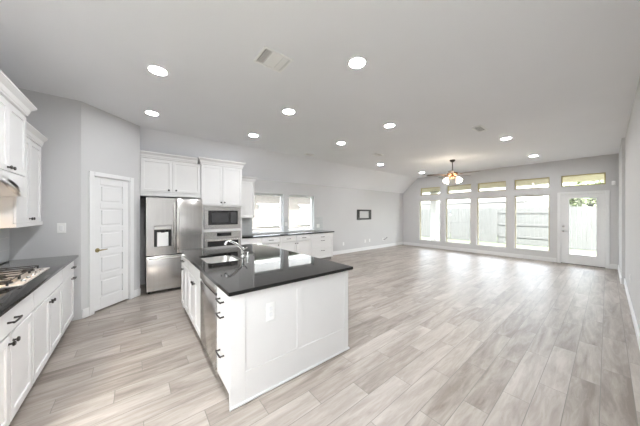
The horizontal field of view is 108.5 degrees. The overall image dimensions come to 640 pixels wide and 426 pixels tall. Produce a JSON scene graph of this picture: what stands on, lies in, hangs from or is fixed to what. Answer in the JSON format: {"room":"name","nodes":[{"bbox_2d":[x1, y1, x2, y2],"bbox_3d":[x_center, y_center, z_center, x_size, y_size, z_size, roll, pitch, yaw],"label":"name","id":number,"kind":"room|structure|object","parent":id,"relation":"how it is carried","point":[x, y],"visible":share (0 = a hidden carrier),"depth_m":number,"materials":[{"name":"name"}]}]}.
{"room":"open-plan kitchen","nodes":[
{"label":"open-plan kitchen","id":0,"kind":"room"},
{"bbox_2d":[8,88,80,320],"bbox_3d":[-3.660,-0.040,3.102,0.630,3.080,0.120,0,0,-39],"label":"wall","id":1,"kind":"structure","parent":0,"point":[57,118],"depth_m":3.12,"materials":[{"name":"paint"}]},
{"bbox_2d":[57,223,65,232],"bbox_3d":[-3.518,0.205,3.132,0.085,0.135,0.010,0,0,-39],"label":"light switch","id":2,"kind":"object","parent":1,"relation":"attached to","point":[61,227],"visible":1,"depth_m":3.13,"materials":[{"name":"white plastic"}]},
{"bbox_2d":[81,101,139,318],"bbox_3d":[-3.388,-0.040,3.730,0.120,3.080,0.948,0,0,6],"label":"wall","id":3,"kind":"structure","parent":0,"point":[110,144],"depth_m":3.59,"materials":[{"name":"paint"}]},
{"bbox_2d":[89,171,133,315],"bbox_3d":[-3.372,0.443,3.711,0.156,2.114,0.716,0,0,6],"label":"door","id":4,"kind":"structure","parent":3,"relation":"in","point":[111,197],"depth_m":3.69,"materials":[{"name":"paint"}]},
{"bbox_2d":[82,288,140,318],"bbox_3d":[-3.320,1.435,3.729,0.016,0.130,0.936,0,0,6],"label":"baseboard","id":5,"kind":"structure","parent":3,"relation":"attached to","point":[85,312],"depth_m":3.34,"materials":[{"name":"paint"}]},
{"bbox_2d":[140,179,402,284],"bbox_3d":[-0.457,0.270,7.548,11.530,2.460,0.150,0,0,-39],"label":"wall","id":6,"kind":"structure","parent":0,"point":[338,207],"depth_m":8.61,"materials":[{"name":"paint"}]},
{"bbox_2d":[140,150,200,198],"bbox_3d":[-3.145,-0.745,4.854,1.026,0.840,0.671,0,0,-39],"label":"upper cabinet","id":7,"kind":"object","parent":6,"relation":"attached to","point":[162,175],"visible":0.99,"depth_m":4.60,"materials":[{"name":"paint"}]},
{"bbox_2d":[242,176,256,217],"bbox_3d":[-1.941,-0.398,6.006,0.485,1.052,0.393,0,0,-39],"label":"upper cabinet","id":8,"kind":"object","parent":6,"relation":"attached to","point":[248,183],"visible":0.75,"depth_m":5.92,"materials":[{"name":"paint"}]},
{"bbox_2d":[252,193,282,233],"bbox_3d":[-1.525,0.005,6.683,0.980,1.130,0.134,0,0,-39],"label":"window","id":9,"kind":"structure","parent":6,"relation":"in","point":[280,195],"depth_m":6.81,"materials":[{"name":"paint"}]},
{"bbox_2d":[242,217,322,234],"bbox_3d":[-1.082,0.357,6.946,3.000,0.454,0.008,0,0,-39],"label":"backsplash","id":10,"kind":"structure","parent":6,"relation":"attached to","point":[246,222],"depth_m":6.95,"materials":[{"name":"grey tile"}]},
{"bbox_2d":[289,195,312,231],"bbox_3d":[-0.622,0.005,7.407,0.975,1.130,0.134,0,0,-39],"label":"window","id":11,"kind":"structure","parent":6,"relation":"in","point":[311,197],"depth_m":7.60,"materials":[{"name":"paint"}]},
{"bbox_2d":[357,210,370,219],"bbox_3d":[1.778,0.090,9.220,0.860,0.451,0.035,0,0,-39],"label":"media box","id":12,"kind":"object","parent":6,"relation":"attached to","point":[361,214],"visible":1,"depth_m":9.20,"materials":[{"name":"black plastic"}]},
{"bbox_2d":[333,242,402,254],"bbox_3d":[2.032,1.435,9.438,4.979,0.130,0.015,0,0,-39],"label":"baseboard","id":13,"kind":"structure","parent":6,"relation":"attached to","point":[397,243],"depth_m":9.27,"materials":[{"name":"paint"}]},
{"bbox_2d":[0,0,639,192],"bbox_3d":[1.576,-1.294,5.013,11.530,0.972,6.650,0,0,-39],"label":"ceiling","id":14,"kind":"structure","parent":0,"point":[558,78],"depth_m":2.65,"materials":[{"name":"paint"}]},
{"bbox_2d":[144,110,159,115],"bbox_3d":[-2.655,-1.576,3.639,0.204,0.008,0.204,0,0,-39],"label":"recessed light","id":15,"kind":"object","parent":14,"relation":"in","point":[149,112],"visible":1,"depth_m":3.64,"materials":[{"name":"white plastic"}]},
{"bbox_2d":[147,65,168,75],"bbox_3d":[-1.796,-1.576,2.552,0.204,0.008,0.204,0,0,-39],"label":"recessed light","id":16,"kind":"object","parent":14,"relation":"in","point":[154,69],"visible":1,"depth_m":2.55,"materials":[{"name":"white plastic"}]},
{"bbox_2d":[253,46,292,72],"bbox_3d":[-0.483,-1.572,2.374,0.315,0.016,0.275,0,0,-39],"label":"ceiling vent","id":17,"kind":"object","parent":14,"relation":"in","point":[267,57],"visible":1,"depth_m":2.36,"materials":[{"name":"metal"}]},
{"bbox_2d":[282,109,294,114],"bbox_3d":[-0.484,-1.576,3.585,0.204,0.008,0.204,0,0,-39],"label":"recessed light","id":18,"kind":"object","parent":14,"relation":"in","point":[285,111],"visible":1,"depth_m":3.58,"materials":[{"name":"white plastic"}]},
{"bbox_2d":[347,56,366,68],"bbox_3d":[0.391,-1.576,2.422,0.204,0.008,0.204,0,0,-39],"label":"recessed light","id":19,"kind":"object","parent":14,"relation":"in","point":[357,62],"visible":1,"depth_m":2.41,"materials":[{"name":"white plastic"}]},
{"bbox_2d":[384,123,394,127],"bbox_3d":[1.254,-1.576,4.159,0.204,0.008,0.204,0,0,-39],"label":"recessed light","id":20,"kind":"object","parent":14,"relation":"in","point":[389,125],"visible":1,"depth_m":4.15,"materials":[{"name":"white plastic"}]},
{"bbox_2d":[426,159,477,183],"bbox_3d":[3.981,-1.220,6.811,1.350,0.719,1.298,0,0,-39],"label":"ceiling fan","id":21,"kind":"object","parent":14,"relation":"hanging from","point":[452,174],"visible":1,"depth_m":6.82,"materials":[{"name":"brown metal"}]},
{"bbox_2d":[472,125,487,131],"bbox_3d":[2.985,-1.572,4.303,0.360,0.016,0.160,0,0,-39],"label":"ceiling vent","id":22,"kind":"object","parent":14,"relation":"in","point":[480,128],"visible":1,"depth_m":4.30,"materials":[{"name":"metal"}]},
{"bbox_2d":[9,244,639,425],"bbox_3d":[1.576,1.560,5.013,11.530,0.120,6.650,0,0,-39],"label":"floor","id":23,"kind":"structure","parent":0,"point":[437,337],"depth_m":2.36,"materials":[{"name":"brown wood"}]},
{"bbox_2d":[0,292,32,425],"bbox_3d":[-2.270,1.058,1.364,0.623,0.884,0.868,0,0,-39],"label":"base cabinet","id":24,"kind":"object","parent":23,"relation":"on","point":[16,325],"visible":0.98,"depth_m":1.59,"materials":[{"name":"paint"}]},
{"bbox_2d":[0,255,78,316],"bbox_3d":[-2.803,0.601,2.024,0.601,0.029,2.605,0,0,-39],"label":"countertop","id":25,"kind":"structure","parent":24,"relation":"on","point":[10,297],"depth_m":2.19,"materials":[{"name":"black stone"}]},
{"bbox_2d":[0,265,49,287],"bbox_3d":[-2.808,0.562,2.004,0.465,0.048,0.760,0,0,-39],"label":"gas cooktop","id":26,"kind":"object","parent":25,"relation":"in","point":[18,277],"visible":1,"depth_m":2.05,"materials":[{"name":"metal"}]},
{"bbox_2d":[31,270,61,383],"bbox_3d":[-2.846,1.058,2.076,0.614,0.884,0.956,0,0,-39],"label":"base cabinet","id":27,"kind":"object","parent":23,"relation":"on","point":[47,299],"visible":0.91,"depth_m":2.16,"materials":[{"name":"paint"}]},
{"bbox_2d":[61,261,76,334],"bbox_3d":[-3.369,1.058,2.735,0.623,0.884,0.718,0,0,-39],"label":"base cabinet","id":28,"kind":"object","parent":23,"relation":"on","point":[68,277],"visible":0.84,"depth_m":2.86,"materials":[{"name":"paint"}]},
{"bbox_2d":[145,197,201,293],"bbox_3d":[-3.019,0.600,4.750,0.928,1.800,0.901,0,0,-39],"label":"refrigerator","id":29,"kind":"object","parent":23,"relation":"on","point":[172,225],"visible":0.78,"depth_m":4.39,"materials":[{"name":"metal"}]},
{"bbox_2d":[180,254,188,315],"bbox_3d":[-1.757,1.058,3.545,0.651,0.884,0.620,0,0,-39],"label":"base cabinet","id":30,"kind":"object","parent":23,"relation":"on","point":[184,262],"visible":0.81,"depth_m":3.32,"materials":[{"name":"paint"}]},
{"bbox_2d":[189,262,201,336],"bbox_3d":[-1.316,1.058,3.002,0.642,0.884,0.768,0,0,-39],"label":"base cabinet","id":31,"kind":"object","parent":23,"relation":"on","point":[194,273],"visible":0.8,"depth_m":2.81,"materials":[{"name":"paint"}]},
{"bbox_2d":[200,271,217,369],"bbox_3d":[-0.882,1.064,2.459,0.604,0.872,0.604,0,0,-39],"label":"dishwasher","id":32,"kind":"object","parent":23,"relation":"on","point":[208,289],"visible":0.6,"depth_m":2.23,"materials":[{"name":"grey metal"}]},
{"bbox_2d":[197,157,245,247],"bbox_3d":[-2.386,0.155,5.448,1.016,2.690,0.703,0,0,-39],"label":"tall cabinet","id":33,"kind":"object","parent":23,"relation":"on","point":[220,180],"visible":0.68,"depth_m":5.18,"materials":[{"name":"paint"}]},
{"bbox_2d":[204,207,240,228],"bbox_3d":[-2.330,0.110,5.400,0.796,0.490,0.440,0,0,-39],"label":"microwave","id":34,"kind":"object","parent":33,"relation":"in","point":[214,217],"visible":1,"depth_m":5.21,"materials":[{"name":"metal"}]},
{"bbox_2d":[204,231,240,247],"bbox_3d":[-2.350,0.776,5.425,0.796,0.708,0.636,0,0,-39],"label":"wall oven","id":35,"kind":"object","parent":33,"relation":"on","point":[211,239],"visible":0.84,"depth_m":5.18,"materials":[{"name":"grey metal"}]},
{"bbox_2d":[215,287,228,392],"bbox_3d":[-0.582,1.058,2.079,0.651,0.884,0.343,0,0,-39],"label":"base cabinet","id":36,"kind":"object","parent":23,"relation":"on","point":[222,313],"visible":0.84,"depth_m":1.90,"materials":[{"name":"paint"}]},
{"bbox_2d":[242,237,260,244],"bbox_3d":[-1.868,1.058,5.927,0.500,0.884,0.610,0,0,-39],"label":"base cabinet","id":37,"kind":"object","parent":23,"relation":"on","point":[258,239],"visible":0.2,"depth_m":5.73,"materials":[{"name":"paint"}]},
{"bbox_2d":[182,271,349,410],"bbox_3d":[-0.931,1.058,3.081,1.293,0.884,2.418,0,0,-39],"label":"kitchen island","id":38,"kind":"object","parent":23,"relation":"on","point":[309,328],"visible":0.78,"depth_m":2.04,"materials":[{"name":"paint"}]},
{"bbox_2d":[179,243,352,296],"bbox_3d":[-0.930,0.601,3.074,1.325,0.029,2.490,0,0,-39],"label":"island countertop","id":39,"kind":"structure","parent":38,"relation":"on","point":[267,266],"depth_m":2.48,"materials":[{"name":"black stone"}]},
{"bbox_2d":[201,256,237,262],"bbox_3d":[-1.313,0.708,3.004,0.424,0.184,0.614,0,0,-39],"label":"sink","id":40,"kind":"object","parent":39,"relation":"in","point":[217,259],"visible":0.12,"depth_m":3.25,"materials":[{"name":"metal"}]},
{"bbox_2d":[224,240,246,257],"bbox_3d":[-1.086,0.467,2.970,0.270,0.238,0.128,0,0,-39],"label":"faucet","id":41,"kind":"object","parent":39,"relation":"on","point":[227,241],"visible":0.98,"depth_m":3.01,"materials":[{"name":"silver metal"}]},
{"bbox_2d":[266,301,274,321],"bbox_3d":[-0.419,0.837,1.959,0.080,0.150,0.008,0,0,-39],"label":"outlet","id":42,"kind":"object","parent":38,"relation":"attached to","point":[270,307],"visible":1,"depth_m":1.96,"materials":[{"name":"white plastic"}]},
{"bbox_2d":[261,236,279,247],"bbox_3d":[-1.455,1.058,6.252,0.545,0.884,0.619,0,0,-39],"label":"base cabinet","id":43,"kind":"object","parent":23,"relation":"on","point":[274,241],"visible":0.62,"depth_m":6.07,"materials":[{"name":"paint"}]},
{"bbox_2d":[280,234,310,255],"bbox_3d":[-0.839,1.058,6.746,1.029,0.884,0.619,0,0,-39],"label":"base cabinet","id":44,"kind":"object","parent":23,"relation":"on","point":[301,243],"visible":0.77,"depth_m":6.56,"materials":[{"name":"paint"}]},
{"bbox_2d":[242,230,333,238],"bbox_3d":[-0.894,0.601,6.708,3.004,0.029,0.596,0,0,-39],"label":"countertop","id":45,"kind":"structure","parent":44,"relation":"on","point":[317,231],"depth_m":6.56,"materials":[{"name":"black stone"}]},
{"bbox_2d":[311,232,332,259],"bbox_3d":[-0.092,1.058,7.345,0.879,0.884,0.619,0,0,-39],"label":"base cabinet","id":46,"kind":"object","parent":23,"relation":"on","point":[321,243],"visible":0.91,"depth_m":7.14,"materials":[{"name":"paint"}]},
{"bbox_2d":[403,153,618,269],"bbox_3d":[6.015,-0.040,8.572,0.150,3.080,6.650,0,0,-39],"label":"wall","id":47,"kind":"structure","parent":0,"point":[609,164],"depth_m":7.83,"materials":[{"name":"paint"}]},
{"bbox_2d":[419,200,439,241],"bbox_3d":[4.805,0.325,10.065,0.150,1.770,0.925,0,0,-39],"label":"window","id":48,"kind":"structure","parent":47,"relation":"in","point":[423,200],"depth_m":10.34,"materials":[{"name":"beige plastic"}]},
{"bbox_2d":[421,187,439,194],"bbox_3d":[4.852,-0.948,10.071,0.070,0.325,0.875,0,0,-39],"label":"window","id":49,"kind":"structure","parent":47,"relation":"in","point":[431,187],"depth_m":10.05,"materials":[{"name":"beige plastic"}]},
{"bbox_2d":[446,198,469,244],"bbox_3d":[5.506,0.312,9.192,0.150,1.795,0.915,0,0,-39],"label":"window","id":50,"kind":"structure","parent":47,"relation":"in","point":[455,198],"depth_m":9.52,"materials":[{"name":"beige plastic"}]},
{"bbox_2d":[448,184,470,193],"bbox_3d":[5.563,-0.948,9.183,0.070,0.325,0.870,0,0,-39],"label":"window","id":51,"kind":"structure","parent":47,"relation":"in","point":[466,184],"depth_m":9.17,"materials":[{"name":"beige plastic"}]},
{"bbox_2d":[477,197,505,247],"bbox_3d":[6.198,0.320,8.328,0.150,1.780,0.890,0,0,-39],"label":"window","id":52,"kind":"structure","parent":47,"relation":"in","point":[486,197],"depth_m":8.67,"materials":[{"name":"beige plastic"}]},
{"bbox_2d":[478,181,505,191],"bbox_3d":[6.233,-0.948,8.349,0.070,0.325,0.850,0,0,-39],"label":"window","id":53,"kind":"structure","parent":47,"relation":"in","point":[501,181],"depth_m":8.30,"materials":[{"name":"beige plastic"}]},
{"bbox_2d":[403,242,617,268],"bbox_3d":[5.931,1.435,8.545,0.015,0.130,6.254,0,0,-39],"label":"baseboard","id":54,"kind":"structure","parent":47,"relation":"attached to","point":[549,259],"depth_m":8.21,"materials":[{"name":"paint"}]},
{"bbox_2d":[514,195,549,251],"bbox_3d":[6.875,0.312,7.484,0.150,1.775,0.853,0,0,-39],"label":"window","id":55,"kind":"structure","parent":47,"relation":"in","point":[528,195],"depth_m":7.43,"materials":[{"name":"beige plastic"}]},
{"bbox_2d":[515,177,549,189],"bbox_3d":[6.905,-0.950,7.510,0.070,0.330,0.850,0,0,-39],"label":"window","id":56,"kind":"structure","parent":47,"relation":"in","point":[546,177],"depth_m":7.47,"materials":[{"name":"beige plastic"}]},
{"bbox_2d":[557,190,609,268],"bbox_3d":[7.554,0.443,6.637,0.169,2.115,0.989,0,0,-39],"label":"door","id":57,"kind":"structure","parent":47,"relation":"in","point":[602,259],"depth_m":6.50,"materials":[{"name":"paint"}]},
{"bbox_2d":[561,172,605,186],"bbox_3d":[7.588,-0.950,6.657,0.070,0.330,0.845,0,0,-39],"label":"window","id":58,"kind":"structure","parent":47,"relation":"in","point":[604,173],"depth_m":6.63,"materials":[{"name":"beige plastic"}]},
{"bbox_2d":[619,77,639,330],"bbox_3d":[3.532,-0.040,2.453,11.380,3.080,0.210,0,0,-39],"label":"wall","id":59,"kind":"structure","parent":0,"point":[629,151],"depth_m":3.57,"materials":[{"name":"paint"}]},
{"bbox_2d":[618,265,639,349],"bbox_3d":[3.547,1.435,2.581,11.164,0.130,0.060,0,0,-39],"label":"baseboard","id":60,"kind":"structure","parent":59,"relation":"attached to","point":[635,324],"depth_m":3.34,"materials":[{"name":"paint"}]},
{"bbox_3d":[-2.860,-0.040,1.465,0.170,3.080,6.335,0,0,-39],"label":"wall","id":61,"kind":"structure","parent":0,"visible":0},
{"bbox_2d":[0,228,8,262],"bbox_3d":[-3.046,0.362,1.839,0.008,0.444,2.620,0,0,-39],"label":"backsplash","id":62,"kind":"structure","parent":61,"relation":"attached to","point":[4,232],"depth_m":2.76,"materials":[{"name":"grey tile"}]},
{"bbox_2d":[0,70,36,196],"bbox_3d":[-2.855,-0.635,1.931,0.417,0.940,0.961,0,0,-39],"label":"upper cabinet","id":63,"kind":"object","parent":61,"relation":"attached to","point":[14,105],"visible":1,"depth_m":2.11,"materials":[{"name":"paint"}]},
{"bbox_2d":[0,121,47,227],"bbox_3d":[-3.413,-0.403,2.570,0.346,1.105,0.840,0,0,-39],"label":"upper cabinet","id":64,"kind":"object","parent":61,"relation":"attached to","point":[15,212],"visible":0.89,"depth_m":2.60,"materials":[{"name":"paint"}]},
{"label":"outside","id":65,"kind":"structure","parent":0,"visible":0},
{"bbox_2d":[421,222,595,255],"bbox_3d":[4.675,1.775,10.156,100.000,0.250,90.000,0,0,-39],"label":"ground","id":66,"kind":"structure","parent":65,"point":[571,250],"depth_m":11.69,"materials":[{"name":"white concrete"}]},
{"bbox_2d":[253,195,310,231],"bbox_3d":[-7.355,-1.150,13.970,16.800,5.600,8.000,0,0,-39],"label":"house","id":67,"kind":"structure","parent":66,"relation":"on","point":[267,208],"depth_m":13.36,"materials":[{"name":"beige brick"}]},
{"bbox_2d":[421,185,545,235],"bbox_3d":[13.045,-0.500,23.256,8.550,4.300,13.030,0,0,-39],"label":"house","id":68,"kind":"structure","parent":66,"relation":"on","point":[530,201],"depth_m":17.96,"materials":[{"name":"beige brick"}]},
{"bbox_2d":[421,206,595,249],"bbox_3d":[9.886,0.673,12.715,0.168,1.954,19.563,0,0,-39],"label":"fence","id":69,"kind":"object","parent":66,"relation":"on","point":[532,223],"visible":0.38,"depth_m":11.91,"materials":[{"name":"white wood"}]},
{"bbox_2d":[563,180,603,243],"bbox_3d":[14.475,-0.329,12.354,3.094,3.972,3.068,0,0,-39],"label":"tree","id":70,"kind":"object","parent":66,"relation":"on","point":[577,202],"visible":0.22,"depth_m":12.05,"materials":[{"name":"green plant"}]},
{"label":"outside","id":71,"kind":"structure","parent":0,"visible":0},
{"bbox_3d":[6.955,1.590,9.742,2.760,0.120,9.500,0,0,-39],"label":"path","id":72,"kind":"object","parent":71,"visible":0},
{"bbox_2d":[430,191,439,240],"bbox_3d":[5.964,0.215,11.985,0.360,2.630,0.360,0,0,-39],"label":"patio column","id":73,"kind":"structure","parent":72,"relation":"on","point":[434,205],"depth_m":11.88,"materials":[{"name":"brick"}]},
{"bbox_2d":[422,174,603,192],"bbox_3d":[6.858,-1.250,9.343,2.110,0.300,8.000,0,0,-39],"label":"roof","id":74,"kind":"structure","parent":73,"relation":"on","point":[596,177],"depth_m":9.04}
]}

